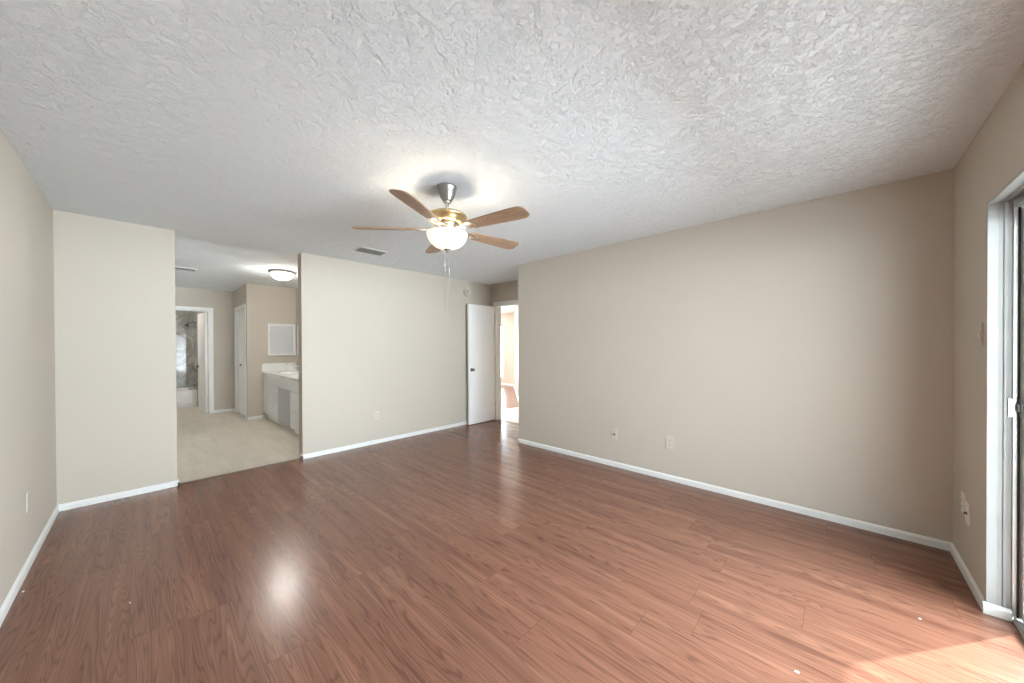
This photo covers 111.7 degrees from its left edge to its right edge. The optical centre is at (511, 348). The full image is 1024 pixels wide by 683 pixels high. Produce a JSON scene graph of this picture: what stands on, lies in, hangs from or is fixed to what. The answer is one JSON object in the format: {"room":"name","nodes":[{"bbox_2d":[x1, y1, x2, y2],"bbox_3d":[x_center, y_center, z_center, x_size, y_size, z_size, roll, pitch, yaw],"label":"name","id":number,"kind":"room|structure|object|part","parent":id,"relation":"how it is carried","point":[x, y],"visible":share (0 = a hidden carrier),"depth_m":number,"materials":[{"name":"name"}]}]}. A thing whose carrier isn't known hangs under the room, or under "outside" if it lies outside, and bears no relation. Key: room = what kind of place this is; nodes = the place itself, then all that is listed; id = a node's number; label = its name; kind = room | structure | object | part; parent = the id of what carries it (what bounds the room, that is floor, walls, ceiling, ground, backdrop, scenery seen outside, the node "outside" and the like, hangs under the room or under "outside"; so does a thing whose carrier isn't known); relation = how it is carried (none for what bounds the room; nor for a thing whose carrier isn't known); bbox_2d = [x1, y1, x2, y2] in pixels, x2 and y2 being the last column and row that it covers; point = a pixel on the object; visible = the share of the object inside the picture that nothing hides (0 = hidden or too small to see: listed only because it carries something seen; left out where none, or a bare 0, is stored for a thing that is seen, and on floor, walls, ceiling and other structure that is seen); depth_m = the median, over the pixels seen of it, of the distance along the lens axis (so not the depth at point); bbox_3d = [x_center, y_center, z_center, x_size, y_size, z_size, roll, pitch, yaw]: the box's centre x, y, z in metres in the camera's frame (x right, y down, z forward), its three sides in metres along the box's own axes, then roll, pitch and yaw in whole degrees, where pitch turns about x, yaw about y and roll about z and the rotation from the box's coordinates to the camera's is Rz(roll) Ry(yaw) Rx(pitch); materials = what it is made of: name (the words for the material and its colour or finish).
{"room":"empty bedroom","nodes":[
{"label":"empty bedroom","id":0,"kind":"room"},
{"bbox_2d":[0,128,56,607],"bbox_3d":[-1.858,0.105,0.985,5.437,2.440,0.140,0,0,43],"label":"wall","id":1,"kind":"structure","parent":0,"point":[27,324],"depth_m":2.06,"materials":[{"name":"beige paint"}]},
{"bbox_2d":[26,489,29,511],"bbox_3d":[-2.935,0.922,2.107,0.075,0.120,0.007,0,0,43],"label":"blank plate","id":2,"kind":"object","parent":1,"relation":"attached to","point":[28,491],"visible":1,"depth_m":2.10,"materials":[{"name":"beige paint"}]},
{"bbox_2d":[0,505,58,626],"bbox_3d":[-1.808,1.297,1.056,5.145,0.054,0.013,0,0,43],"label":"baseboard","id":3,"kind":"structure","parent":1,"relation":"attached to","point":[8,601],"depth_m":2.02,"materials":[{"name":"white paint"}]},
{"bbox_2d":[53,210,176,504],"bbox_3d":[-3.500,0.099,3.108,0.135,2.440,0.704,0,0,43],"label":"wall pier","id":4,"kind":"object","parent":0,"point":[115,308],"visible":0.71,"depth_m":3.03,"materials":[{"name":"beige paint"}]},
{"bbox_2d":[58,479,178,510],"bbox_3d":[-3.459,1.292,3.090,0.073,0.054,0.717,0,0,43],"label":"baseboard","id":5,"kind":"object","parent":4,"relation":"attached to","point":[80,503],"visible":0.88,"depth_m":3.04,"materials":[{"name":"white paint"}]},
{"bbox_2d":[176,311,193,387],"bbox_3d":[-8.216,0.064,7.918,0.120,2.490,1.840,0,0,43],"label":"wall","id":6,"kind":"structure","parent":0,"point":[184,334],"depth_m":8.27,"materials":[{"name":"grey stone"}]},
{"bbox_2d":[193,312,203,389],"bbox_3d":[-7.306,0.058,8.178,0.850,2.490,0.215,0,0,43],"label":"wall","id":7,"kind":"structure","parent":0,"point":[195,320],"depth_m":8.02,"materials":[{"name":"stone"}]},
{"bbox_2d":[175,286,233,409],"bbox_3d":[-6.293,0.062,6.817,0.110,2.490,3.110,0,0,43],"label":"wall","id":8,"kind":"structure","parent":0,"point":[221,302],"depth_m":7.09,"materials":[{"name":"beige paint"}]},
{"bbox_2d":[176,306,213,412],"bbox_3d":[-6.330,0.248,6.769,0.124,2.120,0.771,0,0,43],"label":"door frame","id":9,"kind":"structure","parent":8,"relation":"attached to","point":[209,311],"depth_m":6.97,"materials":[{"name":"white paint"}]},
{"bbox_2d":[197,312,207,412],"bbox_3d":[-6.394,0.285,7.167,0.608,2.018,0.128,0,0,43],"label":"door","id":10,"kind":"structure","parent":8,"relation":"in","point":[202,366],"depth_m":7.09,"materials":[{"name":"white paint"}]},
{"bbox_2d":[214,408,233,412],"bbox_3d":[-5.913,1.277,7.135,0.013,0.054,0.325,0,0,43],"label":"baseboard","id":11,"kind":"structure","parent":8,"relation":"attached to","point":[231,409],"depth_m":7.12,"materials":[{"name":"white paint"}]},
{"bbox_2d":[175,234,297,290],"bbox_3d":[-5.461,-1.236,6.049,6.754,0.110,3.150,0,0,43],"label":"ceiling","id":12,"kind":"structure","parent":0,"point":[223,266],"depth_m":4.89,"materials":[{"name":"white paint"}]},
{"bbox_2d":[175,267,197,270],"bbox_3d":[-4.853,-1.171,5.100,0.160,0.015,0.340,0,0,43],"label":"ceiling vent","id":13,"kind":"object","parent":12,"relation":"in","point":[179,268],"visible":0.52,"depth_m":5.12,"materials":[{"name":"white metal"}]},
{"bbox_2d":[268,269,295,279],"bbox_3d":[-3.544,-1.120,5.353,0.356,0.130,0.356,0,0,43],"label":"ceiling light","id":14,"kind":"object","parent":12,"relation":"attached to","point":[279,274],"visible":1,"depth_m":5.25,"materials":[{"name":"white glass"}]},
{"bbox_2d":[233,284,244,408],"bbox_3d":[-5.319,0.058,6.869,1.240,2.490,0.120,0,0,43],"label":"wall","id":15,"kind":"structure","parent":0,"point":[238,294],"depth_m":6.99,"materials":[{"name":"beige paint"}]},
{"bbox_2d":[234,304,246,419],"bbox_3d":[-5.228,0.241,6.776,1.090,2.125,0.134,0,0,43],"label":"door frame","id":16,"kind":"structure","parent":15,"relation":"attached to","point":[239,308],"depth_m":7.06,"materials":[{"name":"white paint"}]},
{"bbox_2d":[238,310,244,415],"bbox_3d":[-5.248,0.278,6.755,0.918,2.010,0.093,0,0,43],"label":"door","id":17,"kind":"structure","parent":15,"relation":"in","point":[241,334],"depth_m":6.71,"materials":[{"name":"white paint"}]},
{"bbox_2d":[245,283,296,419],"bbox_3d":[-4.594,0.056,6.647,0.120,2.490,0.790,0,0,43],"label":"wall","id":18,"kind":"structure","parent":0,"point":[265,304],"depth_m":6.47,"materials":[{"name":"beige paint"}]},
{"bbox_2d":[248,415,267,419],"bbox_3d":[-4.708,1.276,6.431,0.013,0.054,0.300,0,0,43],"label":"baseboard","id":19,"kind":"structure","parent":18,"relation":"attached to","point":[261,416],"depth_m":6.42,"materials":[{"name":"white paint"}]},
{"bbox_2d":[267,324,295,355],"bbox_3d":[-4.438,-0.167,6.697,0.031,0.605,0.456,0,0,43],"label":"medicine cabinet","id":20,"kind":"object","parent":18,"relation":"attached to","point":[281,337],"visible":1,"depth_m":6.69,"materials":[{"name":"white paint"}]},
{"bbox_2d":[296,288,297,363],"bbox_3d":[-3.155,0.055,5.919,3.214,2.490,0.120,0,0,43],"label":"wall","id":21,"kind":"structure","parent":0,"point":[296,288],"depth_m":6.87,"materials":[{"name":"beige paint"}]},
{"bbox_2d":[262,363,298,371],"bbox_3d":[-3.546,0.379,5.811,2.547,0.193,0.572,0,0,43],"label":"backsplash","id":22,"kind":"structure","parent":21,"relation":"attached to","point":[267,366],"depth_m":6.65,"materials":[{"name":"white stone"}]},
{"bbox_2d":[297,324,297,361],"bbox_3d":[-3.360,-0.105,6.018,2.340,0.750,0.007,0,0,43],"label":"vanity mirror","id":23,"kind":"object","parent":21,"relation":"attached to","point":[297,324],"visible":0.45,"depth_m":6.81,"materials":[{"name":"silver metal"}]},
{"bbox_2d":[298,252,489,456],"bbox_3d":[-1.442,0.076,5.298,0.135,2.440,3.171,0,0,43],"label":"wall","id":24,"kind":"structure","parent":0,"point":[371,338],"depth_m":4.76,"materials":[{"name":"beige paint"}]},
{"bbox_2d":[374,411,378,419],"bbox_3d":[-1.856,0.916,4.753,0.009,0.115,0.072,0,0,43],"label":"wall outlet","id":25,"kind":"object","parent":24,"relation":"attached to","point":[376,413],"visible":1,"depth_m":4.75,"materials":[{"name":"beige plastic"}]},
{"bbox_2d":[300,421,467,458],"bbox_3d":[-1.450,1.270,5.226,0.073,0.054,3.064,0,0,43],"label":"baseboard","id":26,"kind":"structure","parent":24,"relation":"attached to","point":[343,448],"depth_m":4.75,"materials":[{"name":"white paint"}]},
{"bbox_2d":[463,287,470,295],"bbox_3d":[-0.751,-0.968,5.899,0.044,0.156,0.156,0,0,43],"label":"smoke detector","id":27,"kind":"object","parent":24,"relation":"attached to","point":[467,291],"visible":1,"depth_m":5.88,"materials":[{"name":"beige plastic"}]},
{"bbox_2d":[467,304,495,424],"bbox_3d":[-0.527,0.264,6.029,0.163,2.023,0.594,0,0,43],"label":"door","id":28,"kind":"structure","parent":24,"relation":"in","point":[480,318],"depth_m":6.00,"materials":[{"name":"white paint"}]},
{"bbox_2d":[490,280,517,305],"bbox_3d":[0.164,0.066,5.882,1.403,2.440,0.120,0,0,43],"label":"wall","id":29,"kind":"structure","parent":0,"point":[506,291],"depth_m":6.07,"materials":[{"name":"beige paint"}]},
{"bbox_2d":[493,299,517,419],"bbox_3d":[0.034,0.231,6.003,0.895,2.110,0.144,0,0,43],"label":"door frame","id":30,"kind":"structure","parent":29,"relation":"attached to","point":[497,305],"depth_m":6.25,"materials":[{"name":"white paint"}]},
{"bbox_2d":[501,313,513,383],"bbox_3d":[-1.128,0.029,12.742,3.900,2.440,0.120,0,0,43],"label":"wall","id":31,"kind":"structure","parent":0,"point":[507,319],"depth_m":11.71,"materials":[{"name":"beige paint"}]},
{"bbox_2d":[0,0,1023,313],"bbox_3d":[-1.215,-1.233,6.596,12.190,0.160,9.236,0,0,43],"label":"ceiling","id":32,"kind":"structure","parent":0,"point":[288,126],"depth_m":1.64,"materials":[{"name":"white paint"}]},
{"bbox_2d":[353,246,388,255],"bbox_3d":[-1.643,-1.128,4.039,0.200,0.015,0.340,0,0,43],"label":"ceiling vent","id":33,"kind":"object","parent":32,"relation":"in","point":[360,249],"visible":1,"depth_m":4.02,"materials":[{"name":"grey metal"}]},
{"bbox_2d":[352,182,529,320],"bbox_3d":[-0.417,-0.662,2.445,1.227,0.937,1.210,0,0,43],"label":"ceiling fan","id":34,"kind":"object","parent":32,"relation":"hanging from","point":[446,235],"visible":1,"depth_m":2.34,"materials":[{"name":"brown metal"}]},
{"bbox_3d":[-0.865,-0.829,2.402,0.455,0.033,0.128,0,0,-4],"label":"blade","id":35,"kind":"part","parent":34,"relation":"part of","materials":[{"name":"brown wood"}]},
{"bbox_3d":[-0.551,-0.828,2.032,0.128,0.033,0.455,0,0,14],"label":"blade","id":36,"kind":"part","parent":34,"relation":"part of","materials":[{"name":"brown wood"}]},
{"bbox_3d":[-0.616,-0.828,2.421,0.188,0.031,0.075,0,0,-4],"label":"blade arm","id":37,"kind":"part","parent":34,"relation":"part of","materials":[{"name":"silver metal"}]},
{"bbox_3d":[-0.610,-0.832,2.814,0.128,0.033,0.455,0,0,-22],"label":"blade","id":38,"kind":"part","parent":34,"relation":"part of","materials":[{"name":"brown wood"}]},
{"bbox_3d":[-0.493,-0.827,2.275,0.075,0.031,0.188,0,0,14],"label":"blade arm","id":39,"kind":"part","parent":34,"relation":"part of","materials":[{"name":"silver metal"}]},
{"bbox_3d":[-0.453,-0.750,2.433,0.284,0.113,0.284,0,0,43],"label":"lamp shade","id":40,"kind":"part","parent":34,"relation":"part of","materials":[{"name":"white glass"}]},
{"bbox_3d":[-0.441,-0.458,2.433,0.009,0.465,0.002,0,0,10],"label":"pull chain","id":41,"kind":"part","parent":34,"relation":"part of","materials":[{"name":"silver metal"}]},
{"bbox_3d":[-0.315,-0.828,2.347,0.188,0.031,0.075,0,0,32],"label":"blade arm","id":42,"kind":"part","parent":34,"relation":"part of","materials":[{"name":"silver metal"}]},
{"bbox_3d":[-0.329,-0.830,2.538,0.188,0.031,0.075,-1,0,-40],"label":"blade arm","id":43,"kind":"part","parent":34,"relation":"part of","materials":[{"name":"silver metal"}]},
{"bbox_3d":[-0.139,-0.834,2.700,0.455,0.033,0.128,-1,0,-40],"label":"blade","id":44,"kind":"part","parent":34,"relation":"part of","materials":[{"name":"brown wood"}]},
{"bbox_3d":[-0.102,-0.831,2.217,0.455,0.033,0.128,0,0,32],"label":"blade","id":45,"kind":"part","parent":34,"relation":"part of","materials":[{"name":"brown wood"}]},
{"bbox_2d":[0,385,1023,682],"bbox_3d":[-1.324,1.318,6.544,12.108,0.060,9.500,0,0,43],"label":"floor","id":46,"kind":"structure","parent":0,"point":[473,553],"depth_m":1.95,"materials":[{"name":"red laminate"}]},
{"bbox_2d":[176,387,197,407],"bbox_3d":[-7.922,1.124,7.559,0.800,0.372,1.543,0,0,43],"label":"bathtub","id":47,"kind":"object","parent":46,"relation":"on","point":[188,396],"visible":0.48,"depth_m":7.75,"materials":[{"name":"white ceramic"}]},
{"bbox_2d":[179,458,300,484],"bbox_3d":[-2.862,1.309,3.736,0.038,0.006,1.068,0,0,43],"label":"threshold","id":48,"kind":"object","parent":46,"relation":"on","point":[298,458],"visible":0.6,"depth_m":3.66,"materials":[{"name":"brown wood"}]},
{"bbox_2d":[263,374,298,434],"bbox_3d":[-3.539,0.889,5.826,2.537,0.825,0.546,0,0,43],"label":"vanity cabinet","id":49,"kind":"object","parent":46,"relation":"on","point":[280,396],"visible":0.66,"depth_m":5.85,"materials":[{"name":"grey paint"}]},
{"bbox_3d":[-4.434,0.933,6.306,0.569,0.552,0.020,0,0,43],"label":"door","id":50,"kind":"part","parent":49,"relation":"part of","materials":[{"name":"grey paint"}]},
{"bbox_3d":[-4.060,0.801,5.953,0.442,0.287,0.020,0,0,43],"label":"drawer","id":51,"kind":"part","parent":49,"relation":"part of","materials":[{"name":"grey paint"}]},
{"bbox_3d":[-4.059,1.081,5.955,0.442,0.257,0.020,0,0,43],"label":"drawer","id":52,"kind":"part","parent":49,"relation":"part of","materials":[{"name":"grey paint"}]},
{"bbox_2d":[262,363,298,381],"bbox_3d":[-3.546,0.418,5.811,2.547,0.272,0.572,0,0,43],"label":"countertop","id":53,"kind":"structure","parent":49,"relation":"on","point":[287,371],"depth_m":6.50,"materials":[{"name":"white stone"}]},
{"bbox_3d":[-3.721,0.564,5.632,2.529,0.162,0.020,0,0,43],"label":"panel","id":54,"kind":"part","parent":49,"relation":"part of","materials":[{"name":"grey paint"}]},
{"bbox_3d":[-3.233,0.802,5.176,0.432,0.287,0.020,0,0,43],"label":"drawer","id":55,"kind":"part","parent":49,"relation":"part of","materials":[{"name":"grey paint"}]},
{"bbox_3d":[-3.232,1.082,5.178,0.432,0.257,0.020,0,0,43],"label":"drawer","id":56,"kind":"part","parent":49,"relation":"part of","materials":[{"name":"grey paint"}]},
{"bbox_2d":[514,306,518,397],"bbox_3d":[0.178,0.042,9.733,0.120,2.440,3.620,0,0,-2],"label":"wall","id":57,"kind":"structure","parent":0,"point":[516,385],"depth_m":9.62,"materials":[{"name":"beige paint"}]},
{"bbox_2d":[518,169,953,542],"bbox_3d":[1.822,0.072,3.776,3.899,2.440,0.918,0,0,43],"label":"wall","id":58,"kind":"structure","parent":0,"point":[800,354],"depth_m":2.84,"materials":[{"name":"beige paint"}]},
{"bbox_2d":[611,428,616,439],"bbox_3d":[1.118,0.940,3.804,0.072,0.115,0.018,0,0,43],"label":"wall outlet","id":59,"kind":"object","parent":58,"relation":"attached to","point":[613,431],"visible":1,"depth_m":3.80,"materials":[{"name":"beige plastic"}]},
{"bbox_2d":[666,436,673,449],"bbox_3d":[1.548,0.923,3.406,0.080,0.125,0.009,0,0,43],"label":"wall outlet","id":60,"kind":"object","parent":58,"relation":"attached to","point":[669,439],"visible":1,"depth_m":3.40,"materials":[{"name":"beige plastic"}]},
{"bbox_2d":[517,438,950,550],"bbox_3d":[1.720,1.265,3.793,3.755,0.054,0.810,0,0,43],"label":"baseboard","id":61,"kind":"structure","parent":58,"relation":"attached to","point":[904,535],"depth_m":2.85,"materials":[{"name":"white paint"}]},
{"bbox_2d":[953,63,1023,597],"bbox_3d":[1.492,0.092,0.694,0.157,2.440,4.025,0,0,43],"label":"wall","id":62,"kind":"structure","parent":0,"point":[995,155],"depth_m":1.87,"materials":[{"name":"beige paint"}]},
{"bbox_2d":[961,491,965,514],"bbox_3d":[2.628,0.901,2.024,0.009,0.118,0.075,0,0,43],"label":"wall outlet","id":63,"kind":"object","parent":62,"relation":"attached to","point":[963,496],"visible":0.98,"depth_m":2.01,"materials":[{"name":"white plastic"}]},
{"bbox_2d":[963,501,969,525],"bbox_3d":[2.559,0.928,1.958,0.018,0.118,0.075,0,0,43],"label":"wall outlet","id":64,"kind":"object","parent":62,"relation":"attached to","point":[967,506],"visible":1,"depth_m":1.95,"materials":[{"name":"white plastic"}]},
{"bbox_2d":[977,323,982,344],"bbox_3d":[2.401,-0.073,1.784,0.014,0.115,0.072,0,0,43],"label":"light switch","id":65,"kind":"object","parent":62,"relation":"attached to","point":[980,325],"visible":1,"depth_m":1.77,"materials":[{"name":"beige paint"}]},
{"bbox_2d":[950,543,1011,621],"bbox_3d":[2.595,1.273,1.941,0.083,0.054,0.714,0,0,43],"label":"baseboard","id":66,"kind":"structure","parent":62,"relation":"attached to","point":[991,609],"depth_m":1.77,"materials":[{"name":"white paint"}]},
{"bbox_2d":[985,168,1023,608],"bbox_3d":[1.744,0.299,1.026,0.076,2.020,1.830,0,0,43],"label":"door frame","id":67,"kind":"structure","parent":62,"relation":"attached to","point":[999,230],"depth_m":1.68,"materials":[{"name":"white paint"}]},
{"bbox_2d":[1008,191,1023,638],"bbox_3d":[1.797,0.309,0.976,0.098,2.040,1.830,0,0,43],"label":"door","id":68,"kind":"structure","parent":62,"relation":"attached to","point":[1016,404],"depth_m":1.65,"materials":[{"name":"metal"}]},
{"bbox_3d":[2.389,0.284,1.657,0.026,0.087,0.007,0,0,43],"label":"keeper plate","id":69,"kind":"part","parent":68,"relation":"part of","materials":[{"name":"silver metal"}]},
{"bbox_3d":[2.101,0.310,1.301,0.026,1.937,0.909,0,0,43],"label":"sliding panel","id":70,"kind":"part","parent":68,"relation":"part of","materials":[{"name":"metal"}]}
]}

